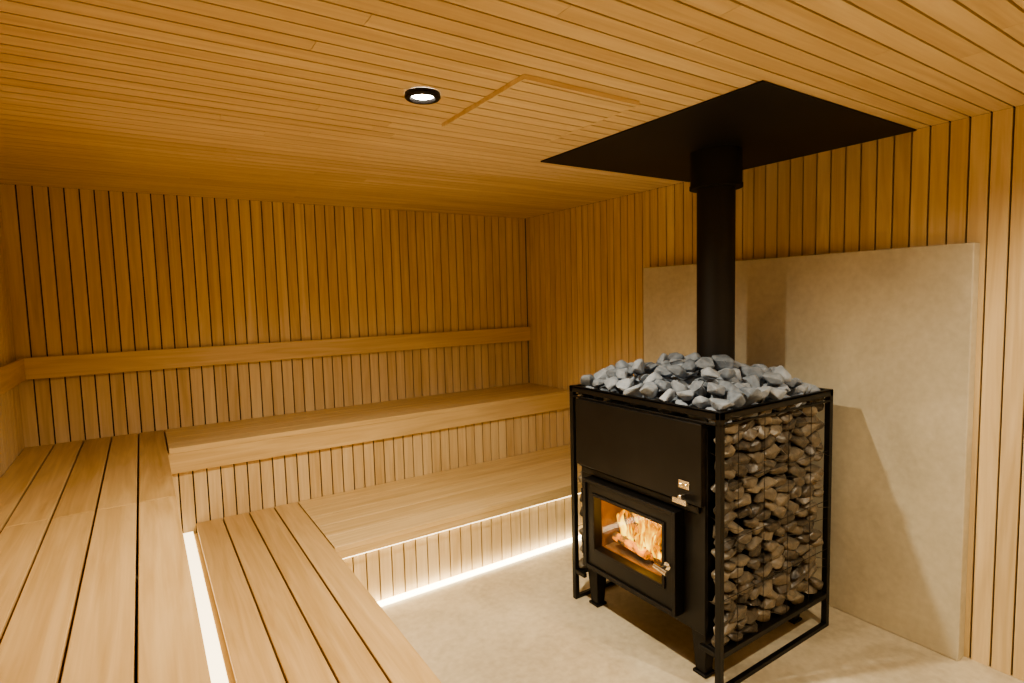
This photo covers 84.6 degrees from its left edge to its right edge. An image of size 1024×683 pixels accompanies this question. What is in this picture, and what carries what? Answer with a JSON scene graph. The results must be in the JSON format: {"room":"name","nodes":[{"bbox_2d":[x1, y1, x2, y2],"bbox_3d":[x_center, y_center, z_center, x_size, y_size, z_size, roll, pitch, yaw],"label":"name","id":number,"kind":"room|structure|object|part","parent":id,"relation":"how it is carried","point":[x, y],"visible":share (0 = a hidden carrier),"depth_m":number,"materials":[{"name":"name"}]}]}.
{"room":"spa","nodes":[
{"label":"spa","id":0,"kind":"room"},
{"bbox_2d":[0,197,24,477],"bbox_3d":[-1.340,0.387,1.000,0.080,2.140,4.602,-4,5,-33],"label":"wall","id":1,"kind":"structure","parent":0,"point":[11,428],"depth_m":2.76,"materials":[{"name":"brown wood"}]},
{"bbox_2d":[0,358,25,395],"bbox_3d":[-1.289,0.262,1.014,0.036,0.115,4.542,-4,5,-33],"label":"rail","id":2,"kind":"object","parent":1,"relation":"attached to","point":[12,374],"visible":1,"depth_m":2.62,"materials":[{"name":"brown wood"}]},
{"bbox_2d":[0,184,528,577],"bbox_3d":[-1.239,0.158,3.862,3.253,2.140,0.080,-4,5,-33],"label":"wall","id":3,"kind":"structure","parent":0,"point":[90,271],"depth_m":3.49,"materials":[{"name":"brown wood"}]},
{"bbox_2d":[23,327,530,379],"bbox_3d":[-1.206,0.038,3.807,3.242,0.115,0.036,-4,5,-33],"label":"rail","id":4,"kind":"object","parent":3,"relation":"attached to","point":[129,361],"visible":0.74,"depth_m":3.50,"materials":[{"name":"brown wood"}]},
{"bbox_2d":[0,0,1023,218],"bbox_3d":[0.021,-0.828,1.825,3.253,0.080,4.602,-4,5,-33],"label":"ceiling","id":5,"kind":"structure","parent":0,"point":[286,101],"depth_m":1.64,"materials":[{"name":"brown wood"}]},
{"bbox_2d":[404,87,440,104],"bbox_3d":[-0.280,-0.767,1.760,0.112,0.016,0.112,-4,5,-33],"label":"recessed light","id":6,"kind":"object","parent":5,"relation":"in","point":[419,95],"visible":1,"depth_m":1.75,"materials":[{"name":"black metal"}]},
{"bbox_2d":[442,74,638,143],"bbox_3d":[0.084,-0.793,1.969,0.468,0.014,0.528,-4,5,-33],"label":"ceiling hatch","id":7,"kind":"object","parent":5,"relation":"in","point":[531,108],"depth_m":1.91,"materials":[{"name":"beige wood"}]},
{"bbox_2d":[540,80,916,181],"bbox_3d":[0.895,-0.859,2.486,1.066,0.006,1.145,-4,5,-33],"label":"shield","id":8,"kind":"object","parent":5,"relation":"attached to","point":[772,123],"depth_m":2.29,"materials":[{"name":"black metal"}]},
{"bbox_2d":[60,539,1023,682],"bbox_3d":[0.079,1.395,2.001,3.413,0.100,4.762,-4,5,-33],"label":"floor","id":9,"kind":"structure","parent":0,"point":[521,621],"depth_m":2.44,"materials":[{"name":"concrete"}]},
{"bbox_2d":[0,383,569,682],"bbox_3d":[0.067,0.958,1.967,3.249,0.776,4.595,-4,5,-33],"label":"bench","id":10,"kind":"object","parent":9,"relation":"on","point":[50,494],"visible":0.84,"depth_m":2.40,"materials":[{"name":"brown wood"}]},
{"bbox_2d":[183,444,582,682],"bbox_3d":[0.462,1.162,1.931,2.656,0.356,4.080,-4,5,-33],"label":"bench","id":11,"kind":"object","parent":9,"relation":"on","point":[323,620],"depth_m":2.76,"materials":[{"name":"brown wood"}]},
{"bbox_3d":[-0.570,1.102,1.238,0.046,0.014,4.037,-4,5,-33],"label":"led strip","id":12,"kind":"part","parent":11,"relation":"part of","materials":[{"name":"white plastic"}]},
{"bbox_3d":[0.004,0.964,3.192,1.996,0.004,0.008,-4,5,-33],"label":"led strip","id":13,"kind":"part","parent":11,"relation":"part of","materials":[{"name":"white plastic"}]},
{"bbox_3d":[0.000,1.245,3.205,2.026,0.012,0.034,-4,5,-33],"label":"led strip","id":14,"kind":"part","parent":11,"relation":"part of","materials":[{"name":"white plastic"}]},
{"bbox_2d":[569,145,832,682],"bbox_3d":[0.818,0.212,2.538,0.887,2.134,0.905,-4,5,-33],"label":"stove","id":15,"kind":"object","parent":9,"relation":"on","point":[698,477],"visible":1,"depth_m":2.33,"materials":[{"name":"black metal"}]},
{"bbox_3d":[0.487,0.855,2.409,0.010,0.420,0.540,-4,5,-33],"label":"door trim","id":16,"kind":"part","parent":15,"relation":"part of","materials":[{"name":"metal"}]},
{"bbox_3d":[0.508,0.854,2.423,0.040,0.420,0.540,-4,5,-33],"label":"door frame","id":17,"kind":"part","parent":15,"relation":"part of","materials":[{"name":"black metal"}]},
{"bbox_3d":[0.512,0.443,2.382,0.028,0.315,0.718,-4,5,-33],"label":"plate","id":18,"kind":"part","parent":15,"relation":"part of","materials":[{"name":"black metal"}]},
{"bbox_3d":[0.594,0.889,2.207,0.057,0.033,0.068,-4,5,-33],"label":"door handle","id":19,"kind":"part","parent":15,"relation":"part of","materials":[{"name":"metal"}]},
{"bbox_3d":[0.846,0.741,2.616,0.771,1.067,0.853,-4,5,-33],"label":"cage frame","id":20,"kind":"part","parent":15,"relation":"part of","materials":[{"name":"black metal"}]},
{"bbox_2d":[526,105,1023,680],"bbox_3d":[1.440,0.170,2.825,0.080,2.140,4.602,-4,5,-33],"label":"wall","id":21,"kind":"structure","parent":0,"point":[962,180],"depth_m":2.41,"materials":[{"name":"brown wood"}]},
{"bbox_2d":[643,242,979,660],"bbox_3d":[1.325,0.408,2.898,0.060,1.660,1.677,-4,5,-33],"label":"wall panel","id":22,"kind":"object","parent":21,"relation":"attached to","point":[892,332],"visible":0.69,"depth_m":2.43,"materials":[{"name":"beige stone"}]}
]}

